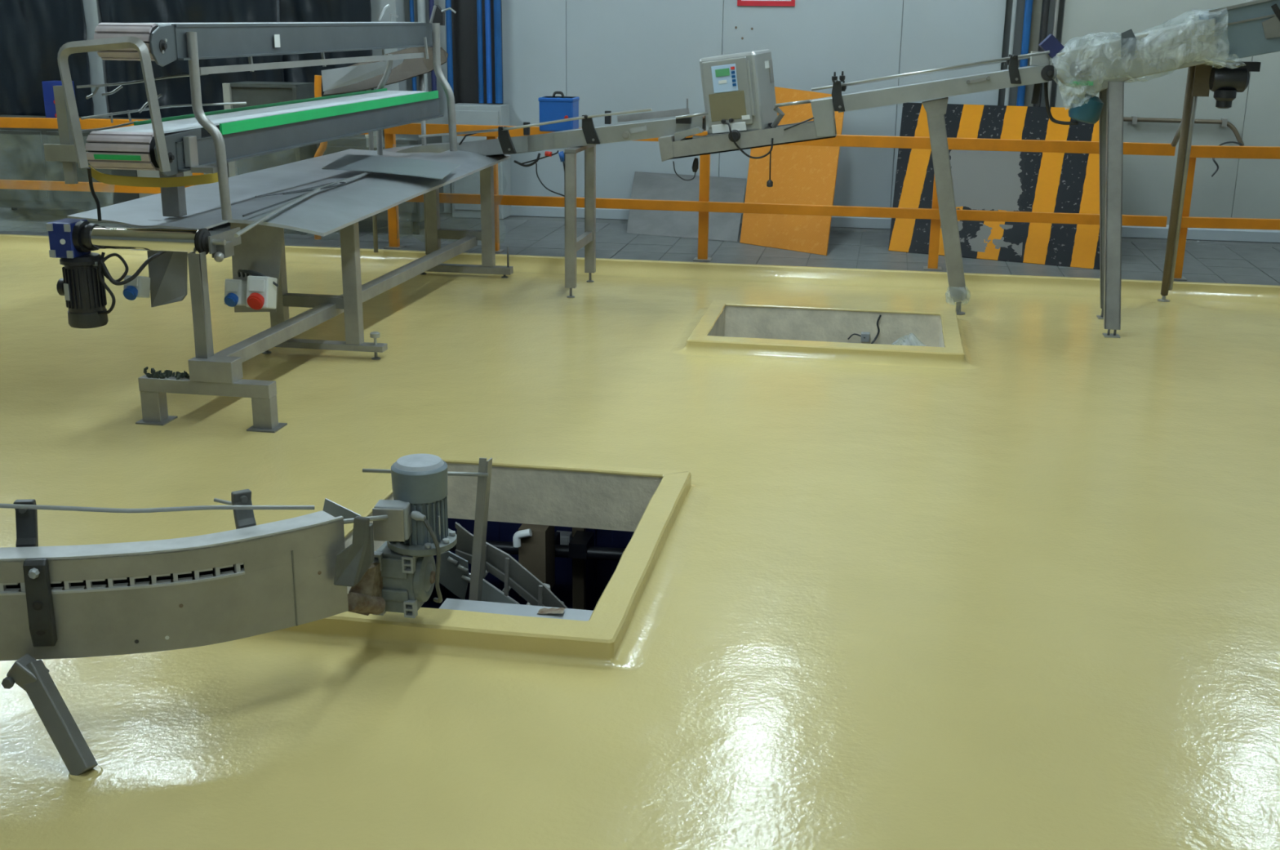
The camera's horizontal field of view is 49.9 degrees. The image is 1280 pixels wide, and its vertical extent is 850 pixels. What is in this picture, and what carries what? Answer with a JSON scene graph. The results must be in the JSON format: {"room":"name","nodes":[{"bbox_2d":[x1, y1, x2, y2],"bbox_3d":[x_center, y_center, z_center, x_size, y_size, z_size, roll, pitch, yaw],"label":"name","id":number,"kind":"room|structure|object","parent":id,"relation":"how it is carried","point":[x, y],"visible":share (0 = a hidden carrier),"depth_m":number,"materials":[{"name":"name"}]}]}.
{"room":"industrial hall","nodes":[
{"label":"industrial hall","id":0,"kind":"room"},
{"bbox_2d":[344,462,662,593],"bbox_3d":[-0.569,0.540,5.418,1.200,0.266,1.670,3,17,10],"label":"wall","id":1,"kind":"structure","parent":0,"point":[583,500],"depth_m":6.14,"materials":[{"name":"concrete"}]},
{"bbox_2d":[439,598,593,621],"bbox_3d":[-0.426,0.711,4.697,0.523,0.160,0.125,3,17,10],"label":"steel angle","id":2,"kind":"object","parent":1,"relation":"attached to","point":[449,603],"visible":0.27,"depth_m":4.69,"materials":[{"name":"grey metal"}]},
{"bbox_2d":[537,607,565,613],"bbox_3d":[-0.300,0.629,4.665,0.090,0.015,0.045,3,17,10],"label":"paper scrap","id":3,"kind":"object","parent":2,"relation":"on","point":[542,611],"visible":1,"depth_m":4.66,"materials":[{"name":"beige paper"}]},
{"bbox_2d":[0,249,1279,849],"bbox_3d":[-1.782,0.669,4.719,19.000,0.001,13.910,3,17,10],"label":"floor","id":4,"kind":"structure","parent":0,"point":[1028,597],"depth_m":5.13,"materials":[{"name":"yellow paint"}]},
{"bbox_2d":[0,453,492,782],"bbox_3d":[-1.649,0.519,4.078,2.762,0.731,0.962,-7,18,-25],"label":"conveyor","id":5,"kind":"object","parent":4,"relation":"on","point":[251,579],"visible":1,"depth_m":3.95,"materials":[{"name":"silver metal"}]},
{"bbox_2d":[45,22,513,432],"bbox_3d":[-2.051,-1.569,8.844,1.370,1.945,4.590,3,17,10],"label":"table","id":6,"kind":"object","parent":4,"relation":"on","point":[171,224],"visible":0.97,"depth_m":7.49,"materials":[{"name":"silver metal"}]},
{"bbox_2d":[123,275,150,300],"bbox_3d":[-2.642,-0.720,7.199,0.100,0.127,0.158,3,17,10],"label":"outlet","id":7,"kind":"object","parent":6,"relation":"attached to","point":[140,286],"depth_m":7.16,"materials":[{"name":"white plastic"}]},
{"bbox_2d":[143,366,189,379],"bbox_3d":[-2.390,-0.257,6.943,0.249,0.061,0.085,3,17,10],"label":"debris","id":8,"kind":"object","parent":6,"relation":"on","point":[167,373],"visible":1,"depth_m":6.93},
{"bbox_2d":[224,278,247,306],"bbox_3d":[-2.212,-0.721,7.522,0.100,0.156,0.163,3,17,10],"label":"outlet","id":9,"kind":"object","parent":6,"relation":"attached to","point":[235,289],"depth_m":7.48,"materials":[{"name":"white plastic"}]},
{"bbox_2d":[43,74,443,186],"bbox_3d":[-2.232,-1.992,8.669,0.918,0.552,4.310,3,17,10],"label":"conveyor","id":10,"kind":"object","parent":6,"relation":"on","point":[250,131],"visible":0.86,"depth_m":7.36,"materials":[{"name":"black rubber"}]},
{"bbox_2d":[57,4,456,172],"bbox_3d":[-2.050,-2.180,8.442,0.601,0.806,4.216,4,17,11],"label":"conveyor","id":11,"kind":"object","parent":6,"relation":"on","point":[162,43],"visible":0.98,"depth_m":7.16,"materials":[{"name":"grey metal"}]},
{"bbox_2d":[245,275,277,309],"bbox_3d":[-2.059,-0.715,7.463,0.125,0.190,0.190,3,17,10],"label":"outlet","id":12,"kind":"object","parent":6,"relation":"attached to","point":[261,291],"depth_m":7.42,"materials":[{"name":"white plastic"}]},
{"bbox_2d":[321,154,460,179],"bbox_3d":[-1.682,-1.756,9.339,0.936,0.071,0.738,3,17,10],"label":"loose sheet","id":13,"kind":"object","parent":6,"relation":"on","point":[391,165],"visible":1,"depth_m":9.34,"materials":[{"name":"metal"}]},
{"bbox_2d":[251,453,715,670],"bbox_3d":[-0.575,0.438,5.391,1.526,0.085,1.896,3,17,10],"label":"curb","id":14,"kind":"structure","parent":4,"relation":"on","point":[620,633],"depth_m":4.59,"materials":[{"name":"yellow paint"}]},
{"bbox_2d":[382,98,706,297],"bbox_3d":[-0.894,-1.795,10.549,2.875,1.431,0.787,9,19,27],"label":"conveyor","id":15,"kind":"object","parent":4,"relation":"on","point":[586,138],"visible":0.91,"depth_m":10.11,"materials":[{"name":"silver metal"}]},
{"bbox_2d":[321,46,448,254],"bbox_3d":[-2.036,-2.197,11.111,0.979,1.661,0.367,0,17,-1],"label":"chute","id":16,"kind":"object","parent":15,"relation":"attached to","point":[361,76],"visible":0.74,"depth_m":10.94,"materials":[{"name":"metal"}]},
{"bbox_2d":[323,46,448,95],"bbox_3d":[-2.031,-2.830,10.997,0.979,0.382,0.227,0,17,-1],"label":"tray","id":17,"kind":"object","parent":16,"relation":"on","point":[402,69],"depth_m":10.95,"materials":[{"name":"silver metal"}]},
{"bbox_2d":[537,91,579,131],"bbox_3d":[-0.647,-2.354,10.535,0.275,0.380,0.476,3,17,10],"label":"box","id":18,"kind":"object","parent":15,"relation":"attached to","point":[553,108],"visible":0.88,"depth_m":10.54,"materials":[{"name":"blue plastic"}]},
{"bbox_2d":[657,48,836,186],"bbox_3d":[0.774,-2.194,9.812,1.254,0.933,0.570,3,17,10],"label":"control panel","id":19,"kind":"object","parent":15,"relation":"attached to","point":[741,108],"visible":0.99,"depth_m":9.69,"materials":[{"name":"silver metal"}]},
{"bbox_2d":[0,234,1279,303],"bbox_3d":[-0.559,-1.304,11.241,19.000,0.102,0.215,3,17,10],"label":"curb","id":20,"kind":"structure","parent":4,"relation":"on","point":[1130,288],"depth_m":10.95,"materials":[{"name":"yellow paint"}]},
{"bbox_2d":[811,50,1057,315],"bbox_3d":[1.988,-1.688,9.610,1.622,1.818,0.287,3,17,10],"label":"conveyor","id":21,"kind":"object","parent":4,"relation":"on","point":[1039,71],"visible":0.98,"depth_m":9.42,"materials":[{"name":"silver metal"}]},
{"bbox_2d":[1031,0,1279,337],"bbox_3d":[3.581,-1.802,9.299,1.640,2.245,1.170,-6,18,-22],"label":"conveyor","id":22,"kind":"object","parent":4,"relation":"on","point":[1249,28],"visible":0.99,"depth_m":9.07,"materials":[{"name":"metal"}]},
{"bbox_2d":[1038,34,1064,57],"bbox_3d":[2.756,-2.539,9.222,0.155,0.154,0.150,3,17,10],"label":"hood","id":23,"kind":"object","parent":22,"relation":"attached to","point":[1051,43],"depth_m":9.15,"materials":[{"name":"paint"}]},
{"bbox_2d":[1049,13,1234,103],"bbox_3d":[3.339,-2.434,9.143,1.218,0.666,0.472,3,17,10],"label":"wrap","id":24,"kind":"object","parent":22,"relation":"attached to","point":[1092,49],"visible":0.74,"depth_m":8.98,"materials":[{"name":"white"}]},
{"bbox_2d":[0,207,1279,285],"bbox_3d":[-0.331,-1.653,12.469,19.000,0.121,2.450,3,17,10],"label":"floor","id":25,"kind":"structure","parent":0,"point":[1239,262],"depth_m":11.83,"materials":[{"name":"grey tile"}]},
{"bbox_2d":[0,115,151,210],"bbox_3d":[-5.429,-2.444,13.129,1.850,0.920,0.765,3,17,10],"label":"plastic sheet","id":26,"kind":"object","parent":25,"relation":"on","point":[22,154],"visible":0.47,"depth_m":12.77,"materials":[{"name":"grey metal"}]},
{"bbox_2d":[41,80,75,118],"bbox_3d":[-5.365,-2.990,12.715,0.200,0.362,0.220,3,17,10],"label":"control unit","id":27,"kind":"object","parent":26,"relation":"on","point":[47,86],"visible":0.34,"depth_m":12.63,"materials":[{"name":"blue plastic"}]},
{"bbox_2d":[82,0,109,117],"bbox_3d":[-5.348,-4.406,13.365,0.205,4.550,0.200,3,17,10],"label":"steel column","id":28,"kind":"structure","parent":25,"relation":"on","point":[91,7],"depth_m":13.52,"materials":[{"name":"white metal"}]},
{"bbox_2d":[0,0,93,116],"bbox_3d":[-6.308,-4.785,13.217,1.900,3.661,0.165,3,17,10],"label":"curtain","id":29,"kind":"object","parent":28,"relation":"attached to","point":[33,33],"visible":0.74,"depth_m":13.47,"materials":[{"name":"black"}]},
{"bbox_2d":[137,162,229,230],"bbox_3d":[-4.157,-2.221,12.771,0.700,0.720,0.715,3,17,10],"label":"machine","id":30,"kind":"object","parent":25,"relation":"on","point":[140,173],"visible":0.02,"depth_m":12.44,"materials":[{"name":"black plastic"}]},
{"bbox_2d":[0,116,368,229],"bbox_3d":[-4.414,-2.146,11.959,4.388,1.034,0.142,3,17,10],"label":"guard rail","id":31,"kind":"object","parent":25,"relation":"on","point":[6,122],"visible":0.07,"depth_m":11.93,"materials":[{"name":"metal"}]},
{"bbox_2d":[222,81,316,235],"bbox_3d":[-3.296,-2.407,12.394,0.687,1.309,0.420,3,17,10],"label":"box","id":32,"kind":"object","parent":25,"relation":"on","point":[254,93],"visible":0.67,"depth_m":12.13,"materials":[{"name":"grey metal"}]},
{"bbox_2d":[313,75,327,239],"bbox_3d":[-2.780,-2.307,11.914,0.165,1.400,0.060,3,17,10],"label":"pipe","id":33,"kind":"object","parent":25,"relation":"on","point":[317,78],"visible":0.35,"depth_m":11.74,"materials":[{"name":"metal"}]},
{"bbox_2d":[364,128,389,242],"bbox_3d":[-2.231,-2.091,11.811,0.192,1.055,0.120,3,17,10],"label":"post","id":34,"kind":"object","parent":25,"relation":"on","point":[375,140],"visible":0.23,"depth_m":11.69,"materials":[{"name":"white"}]},
{"bbox_2d":[315,133,444,235],"bbox_3d":[-2.374,-2.233,12.646,0.950,0.850,0.715,3,17,10],"label":"machine","id":35,"kind":"object","parent":25,"relation":"on","point":[412,211],"visible":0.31,"depth_m":12.30,"materials":[{"name":"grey metal"}]},
{"bbox_2d":[370,0,407,90],"bbox_3d":[-2.444,-4.295,13.093,0.317,4.550,0.250,3,17,10],"label":"steel column","id":36,"kind":"structure","parent":25,"relation":"on","point":[396,6],"depth_m":13.10,"materials":[{"name":"white metal"}]},
{"bbox_2d":[451,102,511,218],"bbox_3d":[-1.558,-2.573,13.421,0.517,1.078,0.335,3,17,10],"label":"base cabinet","id":37,"kind":"object","parent":25,"relation":"on","point":[466,113],"visible":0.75,"depth_m":13.32,"materials":[{"name":"grey plastic"}]},
{"bbox_2d":[493,0,502,102],"bbox_3d":[-1.341,-4.782,12.854,0.096,3.459,0.138,3,17,10],"label":"pipe","id":38,"kind":"object","parent":37,"relation":"on","point":[497,3],"visible":1,"depth_m":13.15,"materials":[{"name":"blue metal"}]},
{"bbox_2d":[626,171,746,241],"bbox_3d":[0.406,-2.037,12.751,1.136,0.464,1.165,3,17,10],"label":"metal plate","id":39,"kind":"object","parent":25,"relation":"on","point":[722,226],"visible":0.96,"depth_m":12.70,"materials":[{"name":"grey metal"}]},
{"bbox_2d":[383,123,1175,271],"bbox_3d":[0.937,-1.827,11.052,6.281,1.044,0.142,3,17,10],"label":"guard rail","id":40,"kind":"object","parent":25,"relation":"on","point":[703,206],"visible":0.65,"depth_m":10.89,"materials":[{"name":"orange metal"}]},
{"bbox_2d":[739,213,831,255],"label":"plate","id":41,"kind":"object","parent":25,"relation":"on","point":[806,233],"depth_m":11.87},
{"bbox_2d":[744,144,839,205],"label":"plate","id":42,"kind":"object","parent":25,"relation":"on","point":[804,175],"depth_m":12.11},
{"bbox_2d":[774,86,831,125],"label":"plate","id":43,"kind":"object","parent":25,"relation":"on","point":[795,113],"depth_m":12.44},
{"bbox_2d":[888,102,1099,269],"bbox_3d":[3.061,-2.110,11.842,2.119,1.189,1.244,9,19,27],"label":"barrier panel","id":44,"kind":"object","parent":25,"relation":"on","point":[983,180],"visible":0.65,"depth_m":11.78,"materials":[{"name":"paint"}]},
{"bbox_2d":[1033,0,1049,106],"bbox_3d":[3.619,-3.965,12.191,0.084,4.550,0.092,3,17,10],"label":"pipe","id":45,"kind":"object","parent":25,"relation":"on","point":[1046,5],"visible":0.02,"depth_m":12.28,"materials":[{"name":"blue metal"}]},
{"bbox_2d":[1173,145,1279,280],"bbox_3d":[4.826,-1.586,10.395,1.508,1.034,0.142,3,17,10],"label":"guard rail","id":46,"kind":"object","parent":25,"relation":"on","point":[1197,151],"visible":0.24,"depth_m":10.38,"materials":[{"name":"orange metal"}]},
{"bbox_2d":[707,305,944,346],"bbox_3d":[1.234,-0.324,9.147,1.595,0.691,1.150,3,17,10],"label":"wall","id":47,"kind":"structure","parent":0,"point":[781,323],"depth_m":9.57,"materials":[{"name":"concrete"}]},
{"bbox_2d":[671,299,980,368],"bbox_3d":[1.239,-0.629,9.067,1.896,0.081,1.491,3,17,10],"label":"floor opening curb","id":48,"kind":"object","parent":47,"relation":"attached to","point":[959,351],"depth_m":8.51,"materials":[{"name":"yellow paint"}]},
{"bbox_2d":[847,314,881,343],"bbox_3d":[1.544,-0.644,9.479,0.223,0.230,0.114,3,17,10],"label":"cable","id":49,"kind":"object","parent":47,"relation":"attached to","point":[864,335],"visible":0.92,"depth_m":9.49,"materials":[{"name":"grey plastic"}]},
{"bbox_2d":[501,0,1279,225],"bbox_3d":[-0.091,-4.246,12.957,19.000,4.820,0.204,3,17,10],"label":"wall","id":50,"kind":"structure","parent":0,"point":[614,55],"depth_m":12.76,"materials":[{"name":"grey paint"}]},
{"bbox_2d":[404,0,451,213],"bbox_3d":[-2.084,-4.328,13.217,0.447,4.550,0.070,3,17,10],"label":"board","id":51,"kind":"object","parent":50,"relation":"attached to","point":[442,3],"visible":0.2,"depth_m":13.46,"materials":[{"name":"grey metal"}]},
{"bbox_2d":[408,0,417,91],"bbox_3d":[-2.177,-4.805,13.010,0.068,3.520,0.124,3,17,10],"label":"pipe","id":52,"kind":"object","parent":51,"relation":"attached to","point":[411,2],"visible":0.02,"depth_m":13.22,"materials":[{"name":"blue metal"}]},
{"bbox_2d":[417,0,428,91],"bbox_3d":[-2.083,-4.798,12.986,0.104,3.518,0.142,3,17,10],"label":"pipe","id":53,"kind":"object","parent":51,"relation":"attached to","point":[421,15],"visible":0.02,"depth_m":13.19,"materials":[{"name":"silver metal"}]},
{"bbox_2d":[428,0,436,91],"bbox_3d":[-1.981,-4.795,12.975,0.076,3.515,0.128,3,17,10],"label":"pipe","id":54,"kind":"object","parent":51,"relation":"attached to","point":[431,2],"visible":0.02,"depth_m":13.33,"materials":[{"name":"metal"}]},
{"bbox_2d":[450,0,502,213],"bbox_3d":[-1.596,-4.302,13.144,0.548,4.550,0.050,3,17,10],"label":"board","id":55,"kind":"object","parent":50,"relation":"attached to","point":[464,22],"visible":0.2,"depth_m":13.33,"materials":[{"name":"grey metal"}]},
{"bbox_2d":[445,0,453,93],"bbox_3d":[-1.816,-4.807,12.939,0.080,3.469,0.130,3,17,10],"label":"pipe","id":56,"kind":"object","parent":55,"relation":"attached to","point":[448,2],"visible":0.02,"depth_m":13.22,"materials":[{"name":"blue metal"}]},
{"bbox_2d":[476,0,484,102],"bbox_3d":[-1.515,-4.792,12.889,0.074,3.463,0.127,3,17,10],"label":"pipe","id":57,"kind":"object","parent":55,"relation":"attached to","point":[479,16],"visible":1,"depth_m":13.19,"materials":[{"name":"blue metal"}]},
{"bbox_2d":[484,0,492,102],"bbox_3d":[-1.434,-4.787,12.873,0.080,3.461,0.130,3,17,10],"label":"pipe","id":58,"kind":"object","parent":55,"relation":"attached to","point":[487,2],"visible":1,"depth_m":13.18,"materials":[{"name":"blue plastic"}]},
{"bbox_2d":[511,204,891,228],"bbox_3d":[0.959,-2.010,13.296,4.690,0.120,0.035,3,17,10],"label":"baseboard","id":59,"kind":"structure","parent":50,"relation":"attached to","point":[529,211],"depth_m":13.49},
{"bbox_2d":[737,0,795,6],"bbox_3d":[1.167,-4.045,12.667,0.533,0.360,0.014,3,17,10],"label":"wall sign","id":60,"kind":"object","parent":50,"relation":"attached to","point":[740,2],"visible":1,"depth_m":12.70,"materials":[{"name":"red plastic"}]},
{"bbox_2d":[1004,0,1017,105],"bbox_3d":[3.352,-3.982,12.242,0.060,4.550,0.080,3,17,10],"label":"conduit pipe","id":61,"kind":"object","parent":50,"relation":"attached to","point":[1015,2],"visible":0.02,"depth_m":12.36,"materials":[{"name":"silver metal"}]},
{"bbox_2d":[1023,0,1042,106],"bbox_3d":[3.549,-3.994,12.289,0.115,4.550,0.060,3,17,10],"label":"wall post","id":62,"kind":"object","parent":50,"relation":"attached to","point":[1037,4],"visible":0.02,"depth_m":12.40,"materials":[{"name":"metal"}]},
{"bbox_2d":[1016,0,1033,106],"bbox_3d":[3.471,-3.973,12.214,0.092,4.550,0.096,3,17,10],"label":"pipe","id":63,"kind":"object","parent":62,"relation":"attached to","point":[1028,3],"visible":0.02,"depth_m":12.34,"materials":[{"name":"blue metal"}]},
{"bbox_2d":[1048,0,1059,105],"bbox_3d":[3.713,-3.961,12.182,0.056,4.550,0.078,3,17,10],"label":"pipe","id":64,"kind":"object","parent":50,"relation":"attached to","point":[1057,2],"visible":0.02,"depth_m":12.28,"materials":[{"name":"silver metal"}]},
{"bbox_2d":[1123,115,1244,146],"bbox_3d":[4.851,-2.638,12.362,1.114,0.248,0.075,3,17,10],"label":"conduit","id":65,"kind":"object","parent":50,"relation":"attached to","point":[1134,119],"visible":0.93,"depth_m":12.29,"materials":[{"name":"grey metal"}]},
{"bbox_2d":[1210,141,1242,177],"bbox_3d":[4.995,-2.290,11.763,0.109,0.218,1.366,10,19,29],"label":"loose wire","id":66,"kind":"object","parent":65,"relation":"hanging from","point":[1227,142],"visible":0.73,"depth_m":11.24,"materials":[{"name":"grey"}]},
{"bbox_2d":[1121,225,1279,242],"bbox_3d":[6.096,-1.698,12.427,4.740,0.120,0.035,3,17,10],"label":"baseboard","id":67,"kind":"structure","parent":50,"relation":"attached to","point":[1198,233],"depth_m":12.56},
{"bbox_3d":[-0.082,3.069,8.120,6.500,0.100,7.600,3,17,10],"label":"floor","id":68,"kind":"structure","parent":0,"visible":0},
{"bbox_2d":[439,521,567,608],"bbox_3d":[-0.439,1.981,5.639,0.700,3.389,0.419,3,17,10],"label":"conveyor","id":69,"kind":"object","parent":68,"relation":"on","point":[454,575],"visible":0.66,"depth_m":5.15,"materials":[{"name":"metal"}]},
{"bbox_2d":[420,517,634,610],"bbox_3d":[-0.130,1.304,8.711,3.400,2.950,0.520,3,17,10],"label":"floor opening","id":70,"kind":"object","parent":68,"relation":"on","point":[599,572],"visible":0.02,"depth_m":8.38,"materials":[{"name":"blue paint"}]},
{"bbox_2d":[556,530,572,545],"bbox_3d":[-0.462,0.685,8.263,0.100,0.070,0.094,3,17,10],"label":"box","id":71,"kind":"object","parent":70,"relation":"attached to","point":[566,537],"visible":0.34,"depth_m":8.22,"materials":[{"name":"white plastic"}]},
{"bbox_2d":[572,527,586,609],"bbox_3d":[-0.357,1.446,8.117,0.180,3.010,0.200,3,17,10],"label":"post","id":72,"kind":"object","parent":68,"relation":"on","point":[579,565],"visible":0.02,"depth_m":7.93,"materials":[{"name":"brown metal"}]},
{"bbox_3d":[-0.558,1.433,8.151,0.180,3.010,0.200,3,17,10],"label":"post","id":73,"kind":"object","parent":68,"relation":"on","visible":0},
{"bbox_2d":[448,530,625,560],"bbox_3d":[-0.517,0.679,7.776,2.145,0.120,0.205,3,17,10],"label":"pipe","id":74,"kind":"object","parent":73,"relation":"attached to","point":[581,545],"visible":0.28,"depth_m":7.67,"materials":[{"name":"black metal"}]},
{"bbox_2d":[512,523,555,595],"bbox_3d":[-0.582,0.721,7.533,0.173,0.410,0.261,3,17,10],"label":"white elbow","id":75,"kind":"object","parent":74,"relation":"attached to","point":[535,544],"visible":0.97,"depth_m":7.45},
{"bbox_3d":[-1.506,-4.268,4.585,19.000,0.150,16.500,3,17,10],"label":"ceiling","id":76,"kind":"structure","parent":0,"visible":0},
{"bbox_2d":[98,0,284,118],"bbox_3d":[-4.301,-4.559,12.986,1.857,3.922,0.161,3,17,9],"label":"curtain","id":77,"kind":"object","parent":76,"relation":"hanging from","point":[175,91],"visible":0.34,"depth_m":13.25,"materials":[{"name":"black"}]},
{"bbox_2d":[280,0,373,96],"bbox_3d":[-3.024,-4.506,12.859,1.005,3.926,0.134,2,17,6],"label":"curtain","id":78,"kind":"object","parent":76,"relation":"hanging from","point":[291,11],"visible":0.2,"depth_m":13.08,"materials":[{"name":"black"}]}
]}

